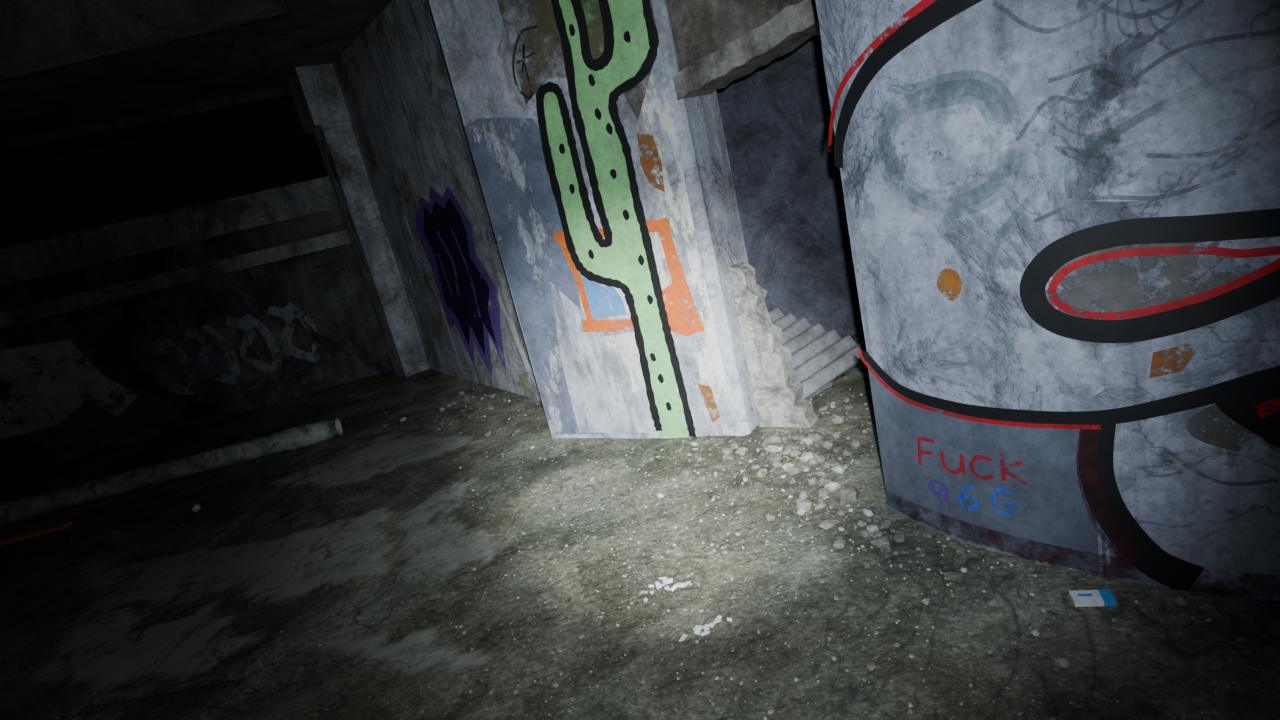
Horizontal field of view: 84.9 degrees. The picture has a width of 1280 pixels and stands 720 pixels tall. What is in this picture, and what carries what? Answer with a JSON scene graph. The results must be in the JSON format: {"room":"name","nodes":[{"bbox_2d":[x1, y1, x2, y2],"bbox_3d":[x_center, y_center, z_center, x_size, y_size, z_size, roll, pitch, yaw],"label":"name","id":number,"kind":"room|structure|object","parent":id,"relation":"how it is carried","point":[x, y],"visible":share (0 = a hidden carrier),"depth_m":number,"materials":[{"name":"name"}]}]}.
{"room":"abandoned building","nodes":[
{"label":"abandoned building","id":0,"kind":"room"},
{"bbox_2d":[0,0,391,169],"bbox_3d":[-3.838,-1.444,2.424,16.000,0.480,12.500,-13,16,0],"label":"ceiling","id":1,"kind":"structure","parent":0,"point":[64,63],"depth_m":5.54,"materials":[{"name":"concrete"}]},
{"bbox_2d":[0,84,393,479],"bbox_3d":[-7.291,-0.216,7.198,9.000,3.400,0.370,-17,16,-11],"label":"wall","id":2,"kind":"structure","parent":0,"point":[104,290],"depth_m":7.66,"materials":[{"name":"concrete"}]},
{"bbox_2d":[0,302,320,439],"bbox_3d":[-5.758,0.126,7.619,4.256,1.010,0.001,-17,16,-11],"label":"graffiti","id":3,"kind":"object","parent":2,"relation":"attached to","point":[61,396],"visible":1,"depth_m":7.56,"materials":[{"name":"grey paint"}]},
{"bbox_2d":[286,0,541,400],"bbox_3d":[-1.961,-1.241,6.348,0.560,3.400,3.760,-24,18,-32],"label":"wall","id":4,"kind":"structure","parent":0,"point":[385,120],"depth_m":6.73,"materials":[{"name":"grey concrete"}]},
{"bbox_2d":[404,186,539,395],"bbox_3d":[-1.520,-0.640,6.229,0.003,1.860,2.200,-24,18,-32],"label":"graffiti mural","id":5,"kind":"object","parent":4,"relation":"attached to","point":[458,272],"visible":1,"depth_m":6.28},
{"bbox_2d":[429,0,758,438],"bbox_3d":[-0.226,-1.073,4.317,1.490,3.400,0.470,-4,18,31],"label":"pillar","id":6,"kind":"structure","parent":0,"point":[476,43],"depth_m":4.08,"materials":[{"name":"paint"}]},
{"bbox_2d":[512,25,537,98],"bbox_3d":[-0.636,-1.686,3.988,0.250,0.364,0.001,-4,18,31],"label":"graffiti","id":7,"kind":"object","parent":6,"relation":"attached to","point":[535,26],"visible":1,"depth_m":4.01,"materials":[{"name":"paint"}]},
{"bbox_2d":[464,0,727,435],"bbox_3d":[-0.363,-0.978,4.143,1.206,3.324,0.750,-13,16,0],"label":"peeling paint","id":8,"kind":"object","parent":6,"relation":"attached to","point":[584,386],"depth_m":4.41,"materials":[{"name":"white paint"}]},
{"bbox_2d":[536,0,696,437],"bbox_3d":[-0.098,-0.841,4.043,0.888,2.842,0.005,-4,18,31],"label":"graffiti","id":9,"kind":"object","parent":6,"relation":"attached to","point":[609,47],"visible":1,"depth_m":4.04,"materials":[{"name":"green paint"}]},
{"bbox_2d":[553,133,719,422],"bbox_3d":[-0.063,-0.410,4.211,0.882,1.740,0.002,-4,18,31],"label":"graffiti tag","id":10,"kind":"object","parent":6,"relation":"attached to","point":[596,297],"visible":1,"depth_m":4.11,"materials":[{"name":"orange paint"}]},
{"bbox_2d":[0,333,1279,719],"bbox_3d":[-3.067,1.582,3.344,15.500,0.040,12.000,-13,16,0],"label":"floor","id":11,"kind":"structure","parent":0,"point":[158,574],"depth_m":3.20,"materials":[{"name":"grey concrete"}]},
{"bbox_2d":[0,520,72,545],"bbox_3d":[-4.716,1.351,5.460,0.507,0.031,0.095,-15,16,-6],"label":"wooden plank","id":12,"kind":"object","parent":11,"relation":"on","point":[53,528],"visible":1,"depth_m":5.43,"materials":[{"name":"orange paint"}]},
{"bbox_2d":[0,418,342,525],"bbox_3d":[-5.307,1.282,5.948,5.498,0.192,0.196,-15,16,-5],"label":"pipe","id":13,"kind":"object","parent":11,"relation":"on","point":[12,511],"visible":1,"depth_m":5.99,"materials":[{"name":"metal"}]},
{"bbox_2d":[192,504,200,511],"bbox_3d":[-3.287,1.096,5.181,0.054,0.051,0.070,-13,16,0],"label":"can","id":14,"kind":"object","parent":11,"relation":"on","point":[196,507],"visible":1,"depth_m":5.16,"materials":[{"name":"grey metal"}]},
{"bbox_2d":[5,377,1279,719],"bbox_3d":[-0.943,0.990,3.595,6.715,0.070,6.932,-13,16,0],"label":"debris","id":15,"kind":"object","parent":11,"relation":"on","point":[846,495],"visible":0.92,"depth_m":3.16,"materials":[{"name":"concrete"}]},
{"bbox_2d":[639,577,731,641],"bbox_3d":[0.157,0.972,2.783,0.218,0.020,0.466,-20,17,-22],"label":"fragments","id":16,"kind":"object","parent":11,"relation":"on","point":[697,628],"visible":1,"depth_m":2.66,"materials":[{"name":"plastic"}]},
{"bbox_2d":[729,262,817,427],"bbox_3d":[0.795,-0.077,4.106,0.341,1.030,0.120,-4,18,31],"label":"wall","id":17,"kind":"structure","parent":11,"relation":"on","point":[778,396],"depth_m":4.11,"materials":[{"name":"concrete"}]},
{"bbox_2d":[769,308,866,399],"bbox_3d":[1.043,-0.057,4.818,0.701,0.370,0.996,-22,17,-27],"label":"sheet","id":18,"kind":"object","parent":11,"relation":"on","point":[820,357],"depth_m":4.72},
{"bbox_2d":[1069,589,1116,606],"bbox_3d":[1.492,0.785,2.309,0.120,0.022,0.061,-9,16,17],"label":"packet","id":19,"kind":"object","parent":11,"relation":"on","point":[1080,598],"visible":1,"depth_m":2.30,"materials":[{"name":"white cardboard"}]},
{"bbox_2d":[666,0,819,99],"bbox_3d":[0.510,-2.088,3.435,0.930,1.354,0.380,-4,18,31],"label":"beam","id":20,"kind":"structure","parent":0,"point":[717,43],"depth_m":3.50,"materials":[{"name":"concrete"}]},
{"bbox_2d":[716,35,863,336],"bbox_3d":[0.619,-1.611,5.494,4.150,3.400,1.450,-13,16,0],"label":"wall inner room","id":21,"kind":"structure","parent":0,"point":[775,117],"depth_m":5.36,"materials":[{"name":"grey concrete"}]},
{"bbox_2d":[815,0,1279,600],"bbox_3d":[2.417,-1.343,3.062,3.475,3.400,3.700,-13,16,0],"label":"wall","id":22,"kind":"structure","parent":0,"point":[987,227],"depth_m":2.14,"materials":[{"name":"paint"}]},
{"bbox_2d":[917,437,1026,515],"bbox_3d":[1.250,0.454,2.660,0.013,0.303,0.437,-23,18,-30],"label":"graffiti lettering","id":23,"kind":"object","parent":22,"relation":"attached to","point":[961,468],"visible":1,"depth_m":2.66},
{"bbox_2d":[828,0,1279,596],"bbox_3d":[1.652,-0.284,2.114,2.191,2.094,0.368,-2,19,35],"label":"graffiti","id":24,"kind":"object","parent":22,"relation":"attached to","point":[1067,468],"visible":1,"depth_m":2.23,"materials":[{"name":"paint"}]}
]}

